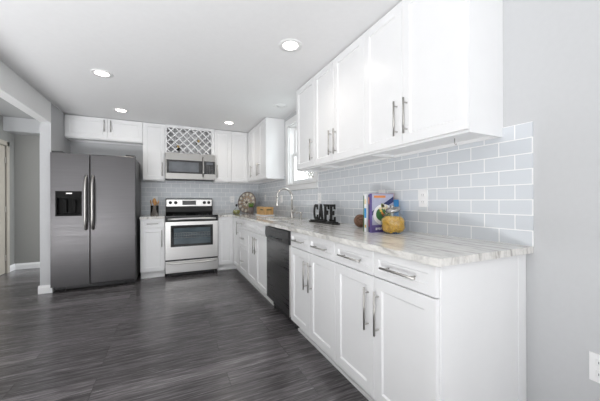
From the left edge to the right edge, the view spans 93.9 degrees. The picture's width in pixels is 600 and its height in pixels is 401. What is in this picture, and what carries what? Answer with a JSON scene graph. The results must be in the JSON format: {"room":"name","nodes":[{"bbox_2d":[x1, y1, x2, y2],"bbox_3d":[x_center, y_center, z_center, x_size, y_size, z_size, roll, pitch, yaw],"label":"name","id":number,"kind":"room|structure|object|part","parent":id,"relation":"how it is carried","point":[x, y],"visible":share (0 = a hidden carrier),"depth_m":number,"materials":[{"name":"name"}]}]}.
{"room":"kitchen","nodes":[
{"label":"kitchen","id":0,"kind":"room"},
{"bbox_2d":[0,115,39,272],"bbox_3d":[-5.327,-0.079,3.768,3.560,2.480,1.550,0,0,-25],"label":"wall","id":1,"kind":"structure","parent":0,"point":[24,149],"depth_m":4.76,"materials":[{"name":"paint"}]},
{"bbox_2d":[0,139,9,274],"bbox_3d":[-4.483,0.109,4.081,0.105,2.100,0.990,0,0,-25],"label":"door","id":2,"kind":"structure","parent":1,"relation":"in","point":[3,159],"depth_m":4.42,"materials":[{"name":"white wood"}]},
{"bbox_2d":[10,262,39,271],"bbox_3d":[-4.343,1.109,4.807,0.900,0.100,0.200,0,0,-25],"label":"baseboard","id":3,"kind":"structure","parent":1,"relation":"attached to","point":[17,266],"depth_m":4.75,"materials":[{"name":"white wood"}]},
{"bbox_2d":[0,98,39,135],"bbox_3d":[-3.536,-1.299,-0.055,3.559,0.360,10.100,0,0,-25],"label":"ceiling","id":4,"kind":"structure","parent":0,"point":[7,109],"depth_m":4.26,"materials":[{"name":"paint"}]},
{"bbox_2d":[3,116,39,133],"bbox_3d":[-4.255,-1.211,4.605,0.899,0.219,0.049,0,0,-25],"label":"wall","id":5,"kind":"structure","parent":0,"point":[13,124],"depth_m":4.49,"materials":[{"name":"grey paint"}]},
{"bbox_2d":[0,60,70,285],"bbox_3d":[-1.644,-0.046,0.242,0.110,2.382,9.035,0,0,-25],"label":"wall","id":6,"kind":"structure","parent":0,"point":[52,138],"depth_m":3.48,"materials":[{"name":"grey paint"}]},
{"bbox_2d":[38,285,53,293],"bbox_3d":[-3.354,1.105,3.887,0.139,0.100,0.906,0,0,-25],"label":"baseboard","id":7,"kind":"structure","parent":6,"relation":"attached to","point":[43,289],"depth_m":3.48,"materials":[{"name":"white wood"}]},
{"bbox_2d":[70,141,213,215],"bbox_3d":[-2.157,-0.039,4.909,2.930,2.382,0.150,0,0,-25],"label":"wall","id":8,"kind":"structure","parent":0,"point":[90,148],"depth_m":4.43,"materials":[{"name":"paint"}]},
{"bbox_2d":[64,114,142,145],"bbox_3d":[-2.942,-1.059,4.276,0.965,0.326,0.330,0,0,-25],"label":"upper cabinet","id":9,"kind":"object","parent":8,"relation":"attached to","point":[76,128],"visible":0.95,"depth_m":4.17,"materials":[{"name":"white wood"}]},
{"bbox_3d":[-3.097,-1.063,4.071,0.508,0.308,0.019,0,0,-25],"label":"door","id":10,"kind":"part","parent":9,"relation":"part of","materials":[{"name":"white wood"}]},
{"bbox_3d":[-2.659,-1.064,4.276,0.452,0.308,0.019,0,0,-25],"label":"door","id":11,"kind":"part","parent":9,"relation":"part of","materials":[{"name":"white wood"}]},
{"bbox_2d":[143,122,164,181],"bbox_3d":[-2.362,-0.772,4.547,0.309,0.904,0.330,0,0,-25],"label":"upper cabinet","id":12,"kind":"object","parent":8,"relation":"attached to","point":[153,134],"visible":1,"depth_m":4.44,"materials":[{"name":"white wood"}]},
{"bbox_2d":[165,124,213,154],"bbox_3d":[-1.882,-0.995,4.793,0.766,0.459,0.294,0,0,-25],"label":"wine rack","id":13,"kind":"object","parent":8,"relation":"attached to","point":[186,137],"visible":0.79,"depth_m":4.78,"materials":[{"name":"white wood"}]},
{"bbox_2d":[165,152,214,181],"bbox_3d":[-1.846,-0.548,4.720,0.758,0.426,0.453,0,0,-25],"label":"microwave","id":14,"kind":"object","parent":8,"relation":"attached to","point":[178,166],"visible":1,"depth_m":4.56,"materials":[{"name":"silver metal"}]},
{"bbox_3d":[-1.595,-0.553,4.620,0.026,0.341,0.059,0,0,-25],"label":"handle","id":15,"kind":"part","parent":14,"relation":"part of","materials":[{"name":"metal"}]},
{"bbox_3d":[-1.532,-0.544,4.696,0.208,0.210,0.028,0,0,-25],"label":"control panel","id":16,"kind":"part","parent":14,"relation":"part of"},
{"bbox_3d":[-1.521,-0.705,4.701,0.183,0.110,0.030,0,0,-25],"label":"trim","id":17,"kind":"part","parent":14,"relation":"part of","materials":[{"name":"metal"}]},
{"bbox_3d":[-1.520,-0.392,4.701,0.183,0.092,0.030,0,0,-25],"label":"trim","id":18,"kind":"part","parent":14,"relation":"part of","materials":[{"name":"metal"}]},
{"bbox_2d":[141,179,258,214],"bbox_3d":[-1.706,-0.057,5.033,1.992,0.586,0.008,0,0,-25],"label":"backsplash","id":19,"kind":"structure","parent":8,"relation":"attached to","point":[220,193],"depth_m":4.98,"materials":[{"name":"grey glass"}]},
{"bbox_2d":[212,130,230,182],"bbox_3d":[-1.396,-0.774,5.001,0.284,0.904,0.330,0,0,-25],"label":"upper cabinet","id":20,"kind":"object","parent":8,"relation":"attached to","point":[222,139],"visible":0.98,"depth_m":4.89,"materials":[{"name":"white wood"}]},
{"bbox_2d":[230,131,260,183],"bbox_3d":[-1.007,-0.775,5.204,0.589,0.904,0.294,0,0,-25],"label":"upper cabinet","id":21,"kind":"object","parent":8,"relation":"attached to","point":[239,140],"visible":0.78,"depth_m":5.01,"materials":[{"name":"white wood"}]},
{"bbox_3d":[-1.082,-0.780,5.016,0.291,0.886,0.019,0,0,-25],"label":"door","id":22,"kind":"part","parent":21,"relation":"part of","materials":[{"name":"white wood"}]},
{"bbox_2d":[0,268,368,400],"bbox_3d":[-2.079,1.197,0.622,6.760,0.100,10.100,0,0,-25],"label":"floor","id":23,"kind":"structure","parent":0,"point":[204,336],"depth_m":2.18,"materials":[{"name":"grey wood"}]},
{"bbox_2d":[50,151,140,290],"bbox_3d":[-2.816,0.266,3.966,0.917,1.774,0.826,0,0,-25],"label":"refrigerator","id":24,"kind":"object","parent":23,"relation":"on","point":[95,214],"visible":0.99,"depth_m":3.65,"materials":[{"name":"metal"}]},
{"bbox_3d":[-2.937,0.073,3.578,0.125,0.160,0.030,0,0,-25],"label":"lever","id":25,"kind":"part","parent":24,"relation":"part of","materials":[{"name":"black plastic"}]},
{"bbox_3d":[-2.925,0.242,3.583,0.395,1.682,0.070,0,0,-25],"label":"door","id":26,"kind":"part","parent":24,"relation":"part of","materials":[{"name":"metal"}]},
{"bbox_3d":[-2.747,0.028,3.587,0.031,0.711,0.080,0,0,-25],"label":"handle","id":27,"kind":"part","parent":24,"relation":"part of","materials":[{"name":"metal"}]},
{"bbox_3d":[-2.679,0.027,3.618,0.031,0.711,0.080,0,0,-25],"label":"handle","id":28,"kind":"part","parent":24,"relation":"part of","materials":[{"name":"metal"}]},
{"bbox_3d":[-2.507,0.241,3.779,0.516,1.682,0.070,0,0,-25],"label":"door","id":29,"kind":"part","parent":24,"relation":"part of","materials":[{"name":"metal"}]},
{"bbox_2d":[140,219,164,278],"bbox_3d":[-2.291,0.711,4.388,0.319,0.882,0.671,0,0,-25],"label":"base cabinet","id":30,"kind":"object","parent":23,"relation":"on","point":[152,231],"depth_m":4.13,"materials":[{"name":"white wood"}]},
{"bbox_2d":[140,215,164,218],"bbox_3d":[-2.296,0.254,4.393,0.326,0.031,0.664,0,0,-25],"label":"countertop","id":31,"kind":"structure","parent":30,"relation":"on","point":[142,216],"depth_m":4.15,"materials":[{"name":"stone"}]},
{"bbox_2d":[150,205,158,215],"bbox_3d":[-2.285,0.158,4.406,0.122,0.160,0.122,0,0,-25],"label":"utensil crock","id":32,"kind":"object","parent":31,"relation":"on","point":[154,210],"visible":0.94,"depth_m":4.36,"materials":[{"name":"silver metal"}]},
{"bbox_3d":[-2.169,0.338,4.126,0.317,0.127,0.019,0,0,-25],"label":"drawer","id":33,"kind":"part","parent":30,"relation":"part of","materials":[{"name":"white wood"}]},
{"bbox_3d":[-2.199,1.100,4.193,0.318,0.104,0.035,0,0,-25],"label":"toe kick","id":34,"kind":"part","parent":30,"relation":"part of","materials":[{"name":"white wood"}]},
{"bbox_3d":[-2.195,1.140,4.186,0.318,0.022,0.020,0,0,-25],"label":"shoe moulding","id":35,"kind":"part","parent":30,"relation":"part of","materials":[{"name":"white wood"}]},
{"bbox_2d":[165,198,217,276],"bbox_3d":[-1.776,0.557,4.576,0.762,1.186,0.714,0,0,-25],"label":"range","id":36,"kind":"object","parent":23,"relation":"on","point":[191,225],"visible":1,"depth_m":4.34,"materials":[{"name":"silver metal"}]},
{"bbox_3d":[-1.899,0.041,4.834,0.728,0.116,0.012,0,0,-25],"label":"control panel","id":37,"kind":"part","parent":36,"relation":"part of","materials":[{"name":"silver metal"}]},
{"bbox_3d":[-1.659,0.605,4.326,0.756,0.566,0.034,0,0,-25],"label":"oven door","id":38,"kind":"part","parent":36,"relation":"part of","materials":[{"name":"silver metal"}]},
{"bbox_3d":[-1.641,0.278,4.285,0.701,0.039,0.070,0,0,-25],"label":"handle","id":39,"kind":"part","parent":36,"relation":"part of","materials":[{"name":"silver metal"}]},
{"bbox_3d":[-1.658,0.315,4.323,0.756,0.014,0.033,0,0,-25],"label":"door trim","id":40,"kind":"part","parent":36,"relation":"part of","materials":[{"name":"silver metal"}]},
{"bbox_3d":[-1.675,1.112,4.364,0.720,0.045,0.020,0,0,-25],"label":"kick panel","id":41,"kind":"part","parent":36,"relation":"part of","materials":[{"name":"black metal"}]},
{"bbox_3d":[-1.658,1.001,4.325,0.756,0.174,0.034,0,0,-25],"label":"drawer","id":42,"kind":"part","parent":36,"relation":"part of","materials":[{"name":"silver metal"}]},
{"bbox_2d":[165,213,217,216],"bbox_3d":[-1.775,0.239,4.571,0.762,0.023,0.585,0,0,-25],"label":"cooktop","id":43,"kind":"object","parent":36,"relation":"in","point":[167,214],"depth_m":4.46,"materials":[{"name":"black glass"}]},
{"bbox_3d":[-1.640,0.941,4.288,0.726,0.032,0.066,0,0,-25],"label":"handle","id":44,"kind":"part","parent":36,"relation":"part of","materials":[{"name":"silver metal"}]},
{"bbox_2d":[217,217,238,270],"bbox_3d":[-0.965,0.707,4.786,0.876,0.882,1.078,0,0,-25],"label":"base cabinet","id":45,"kind":"object","parent":23,"relation":"on","point":[228,227],"depth_m":4.56,"materials":[{"name":"white wood"}]},
{"bbox_3d":[-1.215,0.656,4.573,0.237,0.770,0.019,0,0,-25],"label":"door","id":46,"kind":"part","parent":45,"relation":"part of","materials":[{"name":"white wood"}]},
{"bbox_3d":[-1.209,1.097,4.658,0.322,0.104,0.035,0,0,-25],"label":"toe kick","id":47,"kind":"part","parent":45,"relation":"part of","materials":[{"name":"white wood"}]},
{"bbox_3d":[-0.989,0.655,4.397,0.019,0.770,0.392,0,0,-25],"label":"door","id":48,"kind":"part","parent":45,"relation":"part of","materials":[{"name":"white wood"}]},
{"bbox_2d":[214,213,532,266],"bbox_3d":[-0.232,0.245,3.221,0.878,0.031,4.537,0,0,-25],"label":"countertop","id":49,"kind":"structure","parent":45,"relation":"on","point":[429,249],"depth_m":1.53,"materials":[{"name":"stone"}]},
{"bbox_2d":[233,204,239,213],"bbox_3d":[-1.105,0.148,4.883,0.129,0.173,0.129,0,0,-25],"label":"oil bottle","id":50,"kind":"object","parent":49,"relation":"on","point":[236,205],"visible":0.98,"depth_m":4.84,"materials":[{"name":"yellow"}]},
{"bbox_2d":[238,192,255,212],"bbox_3d":[-0.983,0.034,5.173,0.396,0.391,0.073,0,0,24],"label":"medallion","id":51,"kind":"object","parent":49,"relation":"on","point":[246,198],"visible":0.89,"depth_m":5.17,"materials":[{"name":"brown wood"}]},
{"bbox_2d":[248,203,253,213],"bbox_3d":[-0.843,0.131,4.851,0.105,0.205,0.116,0,0,45],"label":"potted plant","id":52,"kind":"object","parent":49,"relation":"on","point":[251,208],"visible":1,"depth_m":4.82,"materials":[{"name":"green plant"}]},
{"bbox_3d":[-0.844,0.176,4.856,0.094,0.115,0.094,0,0,-25],"label":"pot","id":53,"kind":"part","parent":52,"relation":"part of","materials":[{"name":"grey ceramic"}]},
{"bbox_2d":[276,188,295,217],"bbox_3d":[-0.176,0.032,3.643,0.256,0.397,0.152,0,0,-25],"label":"faucet","id":54,"kind":"object","parent":49,"relation":"on","point":[281,189],"visible":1,"depth_m":3.70,"materials":[{"name":"silver metal"}]},
{"bbox_3d":[-0.201,-0.018,3.684,0.234,0.297,0.025,0,0,-25],"label":"spout","id":55,"kind":"part","parent":54,"relation":"part of","materials":[{"name":"silver metal"}]},
{"bbox_2d":[309,204,339,224],"bbox_3d":[0.238,0.133,2.857,0.080,0.190,0.500,0,0,-25],"label":"word sign","id":56,"kind":"object","parent":49,"relation":"on","point":[317,219],"visible":1,"depth_m":2.81,"materials":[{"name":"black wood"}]},
{"bbox_2d":[354,214,362,226],"bbox_3d":[0.511,0.172,2.372,0.110,0.108,0.109,0,0,-25],"label":"woven ball","id":57,"kind":"object","parent":49,"relation":"on","point":[358,220],"visible":0.69,"depth_m":2.34,"materials":[{"name":"brown wicker"}]},
{"bbox_2d":[363,196,363,230],"bbox_3d":[0.576,0.095,2.099,0.243,0.262,0.010,0,0,-25],"label":"cookbook","id":58,"kind":"object","parent":49,"relation":"on","point":[363,196],"visible":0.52,"depth_m":2.05,"materials":[{"name":"paper"}]},
{"bbox_2d":[364,194,368,231],"bbox_3d":[0.570,0.090,2.074,0.216,0.272,0.026,0,0,-25],"label":"cookbook","id":59,"kind":"object","parent":49,"relation":"on","point":[365,195],"visible":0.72,"depth_m":2.02,"materials":[{"name":"paper"}]},
{"bbox_2d":[368,195,368,231],"bbox_3d":[0.571,0.092,2.034,0.178,0.268,0.014,0,0,-25],"label":"cookbook","id":60,"kind":"object","parent":49,"relation":"on","point":[368,195],"visible":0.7,"depth_m":2.00,"materials":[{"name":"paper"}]},
{"bbox_2d":[369,194,393,232],"bbox_3d":[0.589,0.088,2.018,0.202,0.275,0.028,0,0,-25],"label":"cookbook","id":61,"kind":"object","parent":49,"relation":"on","point":[378,203],"visible":0.78,"depth_m":1.99,"materials":[{"name":"paper"}]},
{"bbox_2d":[372,194,392,224],"bbox_3d":[0.595,0.064,2.009,0.196,0.220,0.001,0,0,-25],"label":"picture","id":62,"kind":"object","parent":61,"relation":"attached to","point":[380,202],"depth_m":2.00},
{"bbox_2d":[373,204,392,224],"bbox_3d":[0.598,0.101,2.009,0.184,0.150,0.001,0,0,-25],"label":"picture","id":63,"kind":"object","parent":61,"relation":"attached to","point":[379,213],"depth_m":1.99},
{"bbox_2d":[376,209,390,220],"bbox_3d":[0.598,0.098,2.008,0.136,0.104,0.001,0,0,-25],"label":"picture","id":64,"kind":"object","parent":61,"relation":"attached to","point":[380,213],"depth_m":2.00},
{"bbox_2d":[381,205,403,233],"bbox_3d":[0.639,0.128,1.928,0.166,0.194,0.166,0,0,-25],"label":"glass jar","id":65,"kind":"object","parent":49,"relation":"on","point":[391,209],"visible":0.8,"depth_m":1.91,"materials":[{"name":"clear"}]},
{"bbox_3d":[0.637,0.059,1.927,0.100,0.056,0.100,0,0,-25],"label":"lid","id":66,"kind":"part","parent":65,"relation":"part of","materials":[{"name":"metal"}]},
{"bbox_2d":[381,216,404,232],"bbox_3d":[0.641,0.163,1.929,0.153,0.117,0.153,0,0,7],"label":"pasta","id":67,"kind":"object","parent":65,"relation":"in","point":[391,224],"visible":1,"depth_m":1.88,"materials":[{"name":"yellow food"}]},
{"bbox_2d":[394,200,398,215],"bbox_3d":[0.659,0.110,2.092,0.192,0.232,0.014,0,0,-25],"label":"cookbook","id":68,"kind":"object","parent":49,"relation":"on","point":[396,202],"visible":0.16,"depth_m":2.12,"materials":[{"name":"paper"}]},
{"bbox_3d":[-0.557,0.225,4.444,0.190,0.014,0.400,0,0,-25],"label":"serving tray","id":69,"kind":"object","parent":49,"relation":"on","visible":0},
{"bbox_2d":[259,207,273,214],"bbox_3d":[-0.528,0.164,4.395,0.156,0.124,0.251,0,0,-25],"label":"wooden crate","id":70,"kind":"object","parent":69,"relation":"on","point":[262,210],"visible":0.97,"depth_m":4.29,"materials":[{"name":"brown wood"}]},
{"bbox_2d":[239,219,246,275],"bbox_3d":[-0.544,0.652,4.132,0.671,0.778,0.460,0,0,-25],"label":"base cabinet","id":71,"kind":"object","parent":23,"relation":"on","point":[242,223],"visible":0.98,"depth_m":4.01,"materials":[{"name":"white wood"}]},
{"bbox_3d":[-0.806,0.860,4.008,0.019,0.354,0.458,0,0,-25],"label":"drawer","id":72,"kind":"part","parent":71,"relation":"part of","materials":[{"name":"white wood"}]},
{"bbox_3d":[-0.807,0.540,4.008,0.019,0.274,0.458,0,0,-25],"label":"drawer","id":73,"kind":"part","parent":71,"relation":"part of","materials":[{"name":"white wood"}]},
{"bbox_3d":[-0.808,0.334,4.009,0.019,0.127,0.458,0,0,-25],"label":"drawer","id":74,"kind":"part","parent":71,"relation":"part of","materials":[{"name":"white wood"}]},
{"bbox_2d":[236,268,273,304],"bbox_3d":[-0.672,1.094,3.890,0.030,0.104,1.841,0,0,-25],"label":"toe kick","id":75,"kind":"object","parent":23,"relation":"on","point":[243,274],"visible":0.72,"depth_m":3.62,"materials":[{"name":"white wood"}]},
{"bbox_2d":[247,221,267,295],"bbox_3d":[-0.264,0.650,3.535,0.671,0.778,0.854,0,0,-25],"label":"base cabinet","id":76,"kind":"object","parent":23,"relation":"on","point":[256,237],"visible":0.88,"depth_m":3.35,"materials":[{"name":"white wood"}]},
{"bbox_3d":[-0.617,0.719,3.605,0.019,0.634,0.424,0,0,-25],"label":"door","id":77,"kind":"part","parent":76,"relation":"part of","materials":[{"name":"white wood"}]},
{"bbox_3d":[-0.435,0.718,3.218,0.019,0.634,0.424,0,0,-25],"label":"door","id":78,"kind":"part","parent":76,"relation":"part of","materials":[{"name":"white wood"}]},
{"bbox_2d":[265,226,298,327],"bbox_3d":[0.036,0.709,2.850,0.614,0.868,0.632,0,0,-25],"label":"dishwasher","id":79,"kind":"object","parent":23,"relation":"on","point":[278,240],"visible":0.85,"depth_m":2.66,"materials":[{"name":"black metal"}]},
{"bbox_3d":[-0.209,0.705,2.735,0.034,0.627,0.632,0,0,-25],"label":"door","id":80,"kind":"part","parent":79,"relation":"part of","materials":[{"name":"black metal"}]},
{"bbox_3d":[-0.218,0.331,2.732,0.052,0.112,0.632,0,0,-25],"label":"control panel","id":81,"kind":"part","parent":79,"relation":"part of","materials":[{"name":"black plastic"}]},
{"bbox_3d":[-0.148,1.074,2.762,0.015,0.098,0.624,0,0,-25],"label":"kick plate","id":82,"kind":"part","parent":79,"relation":"part of","materials":[{"name":"black plastic"}]},
{"bbox_2d":[290,231,335,360],"bbox_3d":[0.342,0.647,2.245,0.671,0.778,0.715,0,0,-25],"label":"base cabinet","id":83,"kind":"object","parent":23,"relation":"on","point":[313,262],"visible":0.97,"depth_m":2.04,"materials":[{"name":"white wood"}]},
{"bbox_3d":[0.002,0.329,2.286,0.019,0.127,0.350,0,0,-25],"label":"drawer","id":84,"kind":"part","parent":83,"relation":"part of","materials":[{"name":"white wood"}]},
{"bbox_3d":[0.003,0.716,2.286,0.019,0.634,0.350,0,0,-25],"label":"door","id":85,"kind":"part","parent":83,"relation":"part of","materials":[{"name":"white wood"}]},
{"bbox_3d":[0.037,0.572,2.151,0.039,0.222,0.012,0,0,-25],"label":"handle","id":86,"kind":"part","parent":83,"relation":"part of","materials":[{"name":"silver metal"}]},
{"bbox_3d":[0.071,0.572,2.079,0.039,0.222,0.012,0,0,-25],"label":"handle","id":87,"kind":"part","parent":83,"relation":"part of","materials":[{"name":"silver metal"}]},
{"bbox_3d":[0.130,0.331,1.951,0.039,0.012,0.200,0,0,-25],"label":"handle","id":88,"kind":"part","parent":83,"relation":"part of","materials":[{"name":"silver metal"}]},
{"bbox_3d":[0.154,0.328,1.962,0.019,0.127,0.360,0,0,-25],"label":"drawer","id":89,"kind":"part","parent":83,"relation":"part of","materials":[{"name":"white wood"}]},
{"bbox_3d":[0.155,0.715,1.962,0.019,0.634,0.360,0,0,-25],"label":"door","id":90,"kind":"part","parent":83,"relation":"part of","materials":[{"name":"white wood"}]},
{"bbox_2d":[298,328,375,400],"bbox_3d":[0.304,1.089,1.813,0.030,0.104,1.457,0,0,-25],"label":"toe kick","id":91,"kind":"object","parent":23,"relation":"on","point":[369,397],"visible":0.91,"depth_m":1.90,"materials":[{"name":"white wood"}]},
{"bbox_2d":[335,242,526,400],"bbox_3d":[0.656,0.698,1.576,0.671,0.882,0.760,0,0,-25],"label":"base cabinet","id":92,"kind":"object","parent":23,"relation":"on","point":[406,330],"visible":0.87,"depth_m":1.28,"materials":[{"name":"white wood"}]},
{"bbox_3d":[0.287,0.330,1.618,0.039,0.012,0.215,0,0,-25],"label":"handle","id":93,"kind":"part","parent":92,"relation":"part of","materials":[{"name":"silver metal"}]},
{"bbox_3d":[0.310,0.327,1.629,0.019,0.127,0.370,0,0,-25],"label":"drawer","id":94,"kind":"part","parent":92,"relation":"part of","materials":[{"name":"white wood"}]},
{"bbox_3d":[0.311,0.714,1.629,0.019,0.634,0.370,0,0,-25],"label":"door","id":95,"kind":"part","parent":92,"relation":"part of","materials":[{"name":"white wood"}]},
{"bbox_3d":[0.350,0.570,1.485,0.039,0.222,0.012,0,0,-25],"label":"handle","id":96,"kind":"part","parent":92,"relation":"part of","materials":[{"name":"silver metal"}]},
{"bbox_3d":[0.384,0.570,1.413,0.039,0.222,0.012,0,0,-25],"label":"handle","id":97,"kind":"part","parent":92,"relation":"part of","materials":[{"name":"silver metal"}]},
{"bbox_3d":[0.446,0.329,1.278,0.039,0.012,0.215,0,0,-25],"label":"handle","id":98,"kind":"part","parent":92,"relation":"part of","materials":[{"name":"silver metal"}]},
{"bbox_3d":[0.470,0.326,1.289,0.019,0.127,0.375,0,0,-25],"label":"drawer","id":99,"kind":"part","parent":92,"relation":"part of","materials":[{"name":"white wood"}]},
{"bbox_3d":[0.471,0.713,1.289,0.019,0.634,0.375,0,0,-25],"label":"door","id":100,"kind":"part","parent":92,"relation":"part of","materials":[{"name":"white wood"}]},
{"bbox_3d":[0.827,0.697,1.243,0.586,0.882,0.006,0,0,-25],"label":"panel","id":101,"kind":"part","parent":92,"relation":"part of","materials":[{"name":"white wood"}]},
{"bbox_2d":[0,0,401,132],"bbox_3d":[-0.250,-1.366,0.900,3.200,0.250,9.035,0,0,-25],"label":"ceiling","id":102,"kind":"structure","parent":0,"point":[207,64],"depth_m":2.34,"materials":[{"name":"paint"}]},
{"bbox_2d":[90,69,113,77],"bbox_3d":[-1.920,-1.230,2.719,0.188,0.006,0.188,0,0,-25],"label":"recessed light","id":103,"kind":"object","parent":102,"relation":"in","point":[98,72],"visible":1,"depth_m":2.72,"materials":[{"name":"white"}]},
{"bbox_2d":[113,108,128,112],"bbox_3d":[-2.439,-1.227,3.821,0.188,0.006,0.188,0,0,-25],"label":"recessed light","id":104,"kind":"object","parent":102,"relation":"in","point":[114,109],"visible":1,"depth_m":3.82,"materials":[{"name":"white"}]},
{"bbox_2d":[223,121,234,124],"bbox_3d":[-1.126,-1.231,4.446,0.188,0.006,0.188,0,0,-25],"label":"recessed light","id":105,"kind":"object","parent":102,"relation":"in","point":[224,122],"visible":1,"depth_m":4.42,"materials":[{"name":"white"}]},
{"bbox_2d":[273,104,287,108],"bbox_3d":[-0.256,-1.234,3.680,0.188,0.006,0.188,0,0,-25],"label":"recessed light","id":106,"kind":"object","parent":102,"relation":"in","point":[278,106],"visible":1,"depth_m":3.68,"materials":[{"name":"white plastic"}]},
{"bbox_2d":[279,39,301,51],"bbox_3d":[-0.076,-1.237,2.240,0.188,0.006,0.188,0,0,-25],"label":"recessed light","id":107,"kind":"object","parent":102,"relation":"in","point":[289,45],"visible":1,"depth_m":2.23,"materials":[{"name":"white"}]},
{"bbox_2d":[284,0,599,400],"bbox_3d":[1.126,-0.054,1.543,0.150,2.382,9.035,0,0,-25],"label":"wall","id":108,"kind":"structure","parent":0,"point":[551,48],"depth_m":1.26,"materials":[{"name":"paint"}]},
{"bbox_2d":[248,117,284,182],"bbox_3d":[-0.605,-0.777,4.656,0.330,0.904,1.030,0,0,-25],"label":"upper cabinet","id":109,"kind":"object","parent":108,"relation":"attached to","point":[266,139],"visible":1,"depth_m":4.24,"materials":[{"name":"white wood"}]},
{"bbox_3d":[-0.865,-0.781,4.929,0.019,0.886,0.312,0,0,-25],"label":"door","id":110,"kind":"part","parent":109,"relation":"part of","materials":[{"name":"white wood"}]},
{"bbox_3d":[-0.722,-0.781,4.625,0.019,0.886,0.355,0,0,-25],"label":"door","id":111,"kind":"part","parent":109,"relation":"part of","materials":[{"name":"white wood"}]},
{"bbox_3d":[-0.570,-0.782,4.301,0.019,0.886,0.355,0,0,-25],"label":"door","id":112,"kind":"part","parent":109,"relation":"part of","materials":[{"name":"white wood"}]},
{"bbox_2d":[285,115,317,190],"bbox_3d":[0.063,-0.658,3.759,0.182,1.024,0.973,0,0,-25],"label":"window","id":113,"kind":"structure","parent":108,"relation":"in","point":[293,182],"depth_m":4.08,"materials":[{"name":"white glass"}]},
{"bbox_3d":[0.102,-0.851,3.779,0.033,0.429,0.768,0,0,-25],"label":"sash","id":114,"kind":"part","parent":113,"relation":"part of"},
{"bbox_3d":[0.072,-0.462,3.764,0.033,0.429,0.768,0,0,-25],"label":"sash","id":115,"kind":"part","parent":113,"relation":"part of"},
{"bbox_2d":[296,77,337,171],"bbox_3d":[0.166,-0.782,3.015,0.330,0.904,0.421,0,0,-25],"label":"upper cabinet","id":116,"kind":"object","parent":108,"relation":"attached to","point":[305,94],"visible":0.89,"depth_m":2.96,"materials":[{"name":"white wood"}]},
{"bbox_3d":[0.058,-0.786,2.965,0.019,0.886,0.419,0,0,-25],"label":"door","id":117,"kind":"part","parent":116,"relation":"part of","materials":[{"name":"white wood"}]},
{"bbox_2d":[318,193,320,202],"bbox_3d":[0.225,-0.028,3.255,0.009,0.118,0.075,0,0,-25],"label":"outlet","id":118,"kind":"object","parent":108,"relation":"attached to","point":[319,194],"visible":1,"depth_m":3.25,"materials":[{"name":"white plastic"}]},
{"bbox_2d":[314,34,389,167],"bbox_3d":[0.422,-0.783,2.471,0.330,0.904,0.779,0,0,-25],"label":"upper cabinet","id":119,"kind":"object","parent":108,"relation":"attached to","point":[339,86],"visible":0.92,"depth_m":2.36,"materials":[{"name":"white wood"}]},
{"bbox_3d":[0.224,-0.787,2.610,0.019,0.886,0.357,0,0,-25],"label":"door","id":120,"kind":"part","parent":119,"relation":"part of","materials":[{"name":"white wood"}]},
{"bbox_3d":[0.295,-0.508,2.400,0.039,0.215,0.012,0,0,-25],"label":"handle","id":121,"kind":"part","parent":119,"relation":"part of","materials":[{"name":"silver metal"}]},
{"bbox_3d":[0.390,-0.788,2.257,0.019,0.886,0.417,0,0,-25],"label":"door","id":122,"kind":"part","parent":119,"relation":"part of","materials":[{"name":"white wood"}]},
{"bbox_2d":[259,121,533,246],"bbox_3d":[0.162,-0.074,3.408,0.008,0.605,4.536,0,0,-25],"label":"backsplash","id":123,"kind":"structure","parent":108,"relation":"attached to","point":[481,190],"depth_m":1.74,"materials":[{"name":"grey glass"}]},
{"bbox_2d":[419,190,427,206],"bbox_3d":[0.847,-0.014,1.930,0.009,0.118,0.075,0,0,-25],"label":"outlet","id":124,"kind":"object","parent":108,"relation":"attached to","point":[423,194],"visible":1,"depth_m":1.93,"materials":[{"name":"white plastic"}]},
{"bbox_2d":[364,0,502,157],"bbox_3d":[0.754,-0.774,1.763,0.330,0.926,0.783,0,0,-25],"label":"upper cabinet","id":125,"kind":"object","parent":108,"relation":"attached to","point":[433,69],"visible":1,"depth_m":1.55,"materials":[{"name":"white wood"}]},
{"bbox_3d":[0.558,-0.789,1.900,0.019,0.886,0.366,0,0,-25],"label":"door","id":126,"kind":"part","parent":125,"relation":"part of","materials":[{"name":"white wood"}]},
{"bbox_3d":[0.597,-0.510,1.758,0.039,0.215,0.012,0,0,-25],"label":"handle","id":127,"kind":"part","parent":125,"relation":"part of","materials":[{"name":"silver metal"}]},
{"bbox_3d":[0.631,-0.510,1.685,0.039,0.215,0.012,0,0,-25],"label":"handle","id":128,"kind":"part","parent":125,"relation":"part of","materials":[{"name":"silver metal"}]},
{"bbox_3d":[0.724,-0.790,1.545,0.019,0.886,0.412,0,0,-25],"label":"door","id":129,"kind":"part","parent":125,"relation":"part of","materials":[{"name":"white wood"}]},
{"bbox_2d":[589,351,599,382],"bbox_3d":[1.228,0.690,1.142,0.009,0.118,0.075,0,0,-25],"label":"outlet","id":130,"kind":"object","parent":108,"relation":"attached to","point":[594,358],"visible":1,"depth_m":1.16,"materials":[{"name":"white plastic"}]},
{"bbox_2d":[595,359,599,366],"bbox_3d":[1.226,0.666,1.141,0.004,0.028,0.034,0,0,-25],"label":"socket","id":131,"kind":"object","parent":130,"relation":"attached to","point":[597,361],"depth_m":1.15,"materials":[{"name":"white plastic"}]},
{"label":"outside","id":132,"kind":"structure","parent":0,"visible":0},
{"bbox_3d":[10.601,1.685,27.071,37.800,0.100,50.000,0,0,-25],"label":"ground","id":133,"kind":"structure","parent":132,"visible":0},
{"bbox_2d":[299,171,312,179],"bbox_3d":[0.537,-0.215,10.530,3.316,3.735,3.630,0,0,-6],"label":"bare tree","id":134,"kind":"object","parent":133,"relation":"on","point":[308,173],"visible":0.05,"depth_m":9.83,"materials":[{"name":"grey plant"}]}
]}

